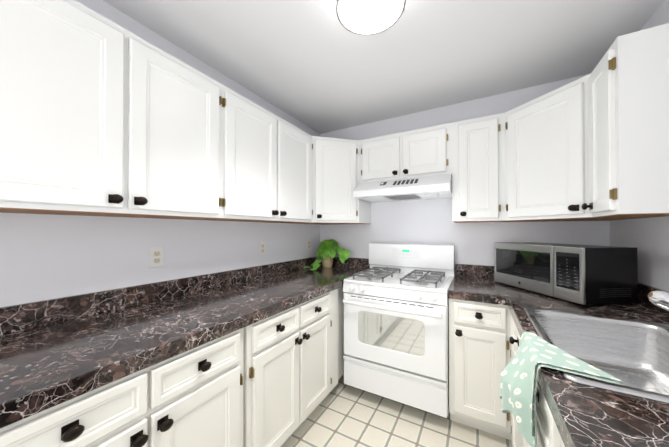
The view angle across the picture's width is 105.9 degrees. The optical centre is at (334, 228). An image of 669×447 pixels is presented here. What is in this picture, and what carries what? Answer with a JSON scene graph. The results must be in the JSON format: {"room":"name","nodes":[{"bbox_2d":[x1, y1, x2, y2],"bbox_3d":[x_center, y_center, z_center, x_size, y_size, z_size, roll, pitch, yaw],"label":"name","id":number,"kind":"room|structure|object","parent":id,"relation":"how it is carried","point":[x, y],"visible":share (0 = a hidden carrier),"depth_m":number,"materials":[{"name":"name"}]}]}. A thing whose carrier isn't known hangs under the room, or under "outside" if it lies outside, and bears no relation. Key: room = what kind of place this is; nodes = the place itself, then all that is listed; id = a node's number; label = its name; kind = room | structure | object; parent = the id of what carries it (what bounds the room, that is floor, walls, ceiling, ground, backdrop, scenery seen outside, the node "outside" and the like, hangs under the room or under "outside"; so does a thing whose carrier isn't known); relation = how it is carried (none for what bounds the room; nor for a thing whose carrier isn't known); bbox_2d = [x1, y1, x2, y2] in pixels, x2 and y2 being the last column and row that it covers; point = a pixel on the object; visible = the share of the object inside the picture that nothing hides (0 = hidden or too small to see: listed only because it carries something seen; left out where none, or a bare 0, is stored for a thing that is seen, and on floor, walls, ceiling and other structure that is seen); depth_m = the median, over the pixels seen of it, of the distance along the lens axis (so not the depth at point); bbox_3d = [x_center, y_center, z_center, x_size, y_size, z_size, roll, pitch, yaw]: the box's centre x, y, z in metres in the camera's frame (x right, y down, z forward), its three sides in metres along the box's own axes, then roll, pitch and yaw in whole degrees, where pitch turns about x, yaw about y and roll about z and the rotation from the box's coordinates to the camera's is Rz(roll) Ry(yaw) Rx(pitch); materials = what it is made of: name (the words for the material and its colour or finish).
{"room":"kitchen","nodes":[
{"label":"kitchen","id":0,"kind":"room"},
{"bbox_2d":[0,0,319,306],"bbox_3d":[-1.226,0.103,1.138,0.120,2.410,4.350,0,-1,29],"label":"wall","id":1,"kind":"structure","parent":0,"point":[46,257],"depth_m":1.30,"materials":[{"name":"white paint"}]},
{"bbox_2d":[149,247,163,267],"bbox_3d":[-0.996,0.160,1.415,0.008,0.115,0.070,0,-1,29],"label":"electrical outlet","id":2,"kind":"object","parent":1,"relation":"attached to","point":[156,256],"visible":1,"depth_m":1.41,"materials":[{"name":"white plastic"}]},
{"bbox_2d":[259,241,265,255],"bbox_3d":[-0.602,0.166,2.111,0.008,0.115,0.070,0,-1,29],"label":"electrical outlet","id":3,"kind":"object","parent":1,"relation":"attached to","point":[262,247],"visible":1,"depth_m":2.11,"materials":[{"name":"white plastic"}]},
{"bbox_2d":[307,239,310,249],"bbox_3d":[-0.273,0.170,2.695,0.008,0.115,0.070,0,-1,29],"label":"electrical outlet","id":4,"kind":"object","parent":1,"relation":"attached to","point":[308,244],"visible":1,"depth_m":2.69,"materials":[{"name":"white plastic"}]},
{"bbox_2d":[0,0,668,446],"bbox_3d":[-0.121,0.238,0.573,2.354,2.128,3.997,0,-1,29],"label":"kitchen cabinets","id":5,"kind":"object","parent":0,"point":[102,116],"visible":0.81,"depth_m":1.13,"materials":[{"name":"white wood"}]},
{"bbox_2d":[0,256,369,428],"bbox_3d":[-0.859,0.375,1.012,0.635,0.155,3.957,0,-1,29],"label":"countertop","id":6,"kind":"structure","parent":5,"relation":"on","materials":[{"name":"stone"}]},
{"bbox_2d":[304,239,349,270],"bbox_3d":[-0.084,0.260,2.533,0.382,0.296,0.458,0,-1,29],"label":"pothos plant","id":7,"kind":"object","parent":6,"relation":"on","point":[329,250],"visible":1,"depth_m":2.61,"materials":[{"name":"green plant"}]},
{"bbox_2d":[448,264,668,446],"bbox_3d":[0.781,0.372,0.746,0.955,0.155,2.807,0,-1,29],"label":"countertop","id":8,"kind":"structure","parent":5,"relation":"on","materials":[{"name":"stone"}]},
{"bbox_2d":[494,242,637,304],"bbox_3d":[1.380,0.251,1.595,0.322,0.300,0.611,0,0,-6],"label":"microwave oven","id":9,"kind":"object","parent":8,"relation":"on","point":[587,274],"visible":1,"depth_m":1.34,"materials":[{"name":"black"}]},
{"bbox_2d":[524,307,668,402],"bbox_3d":[1.014,0.484,0.828,0.553,0.193,0.710,0,-1,29],"label":"sink basin","id":10,"kind":"object","parent":8,"relation":"in","point":[633,355],"visible":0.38,"depth_m":1.06,"materials":[{"name":"silver metal"}]},
{"bbox_2d":[500,332,623,446],"bbox_3d":[0.672,0.524,0.796,0.247,0.290,0.284,0,-1,29],"label":"tea towel","id":11,"kind":"object","parent":10,"relation":"hanging from","point":[519,373],"visible":1,"depth_m":0.77,"materials":[{"name":"fabric"}]},
{"bbox_2d":[648,290,668,310],"bbox_3d":[1.034,0.281,0.657,0.292,0.209,0.200,0,-1,29],"label":"tap","id":12,"kind":"object","parent":8,"relation":"on","point":[658,298],"visible":1,"depth_m":0.71,"materials":[{"name":"silver metal"}]},
{"bbox_2d":[103,0,664,133],"bbox_3d":[-0.147,-1.167,0.537,2.600,0.120,4.350,0,-1,29],"label":"ceiling","id":13,"kind":"structure","parent":0,"point":[317,66],"depth_m":1.53,"materials":[{"name":"white paint"}]},
{"bbox_2d":[336,0,405,34],"bbox_3d":[0.162,-1.049,1.155,0.312,0.104,0.317,0,-1,29],"label":"ceiling lamp","id":14,"kind":"object","parent":13,"relation":"attached to","point":[365,17],"visible":1,"depth_m":1.18,"materials":[{"name":"white glass"}]},
{"bbox_2d":[281,374,511,446],"bbox_3d":[-0.147,1.363,0.518,2.600,0.120,4.350,0,-1,29],"label":"floor","id":15,"kind":"structure","parent":0,"point":[342,414],"depth_m":1.67,"materials":[{"name":"ceramic tile"},{"name":"grout"}]},
{"bbox_2d":[343,243,454,417],"bbox_3d":[0.537,0.727,2.058,0.758,1.174,0.724,0,-1,29],"label":"range","id":16,"kind":"object","parent":15,"relation":"on","point":[396,321],"visible":1,"depth_m":1.82,"materials":[{"name":"white metal"}]},
{"bbox_2d":[320,74,609,275],"bbox_3d":[0.894,0.113,2.369,2.360,2.410,0.120,0,-1,29],"label":"wall","id":17,"kind":"structure","parent":0,"point":[428,221],"depth_m":2.24,"materials":[{"name":"white paint"}]},
{"bbox_2d":[353,174,451,202],"bbox_3d":[0.607,-0.341,2.191,0.756,0.148,0.472,0,-1,29],"label":"range hood","id":18,"kind":"object","parent":17,"relation":"attached to","point":[427,187],"visible":0.98,"depth_m":2.03,"materials":[{"name":"white metal"}]},
{"bbox_2d":[609,0,668,291],"bbox_3d":[0.932,0.094,-0.082,0.120,2.410,4.350,0,-1,29],"label":"wall","id":19,"kind":"structure","parent":0,"point":[648,238],"depth_m":1.33,"materials":[{"name":"white paint"}]}
]}

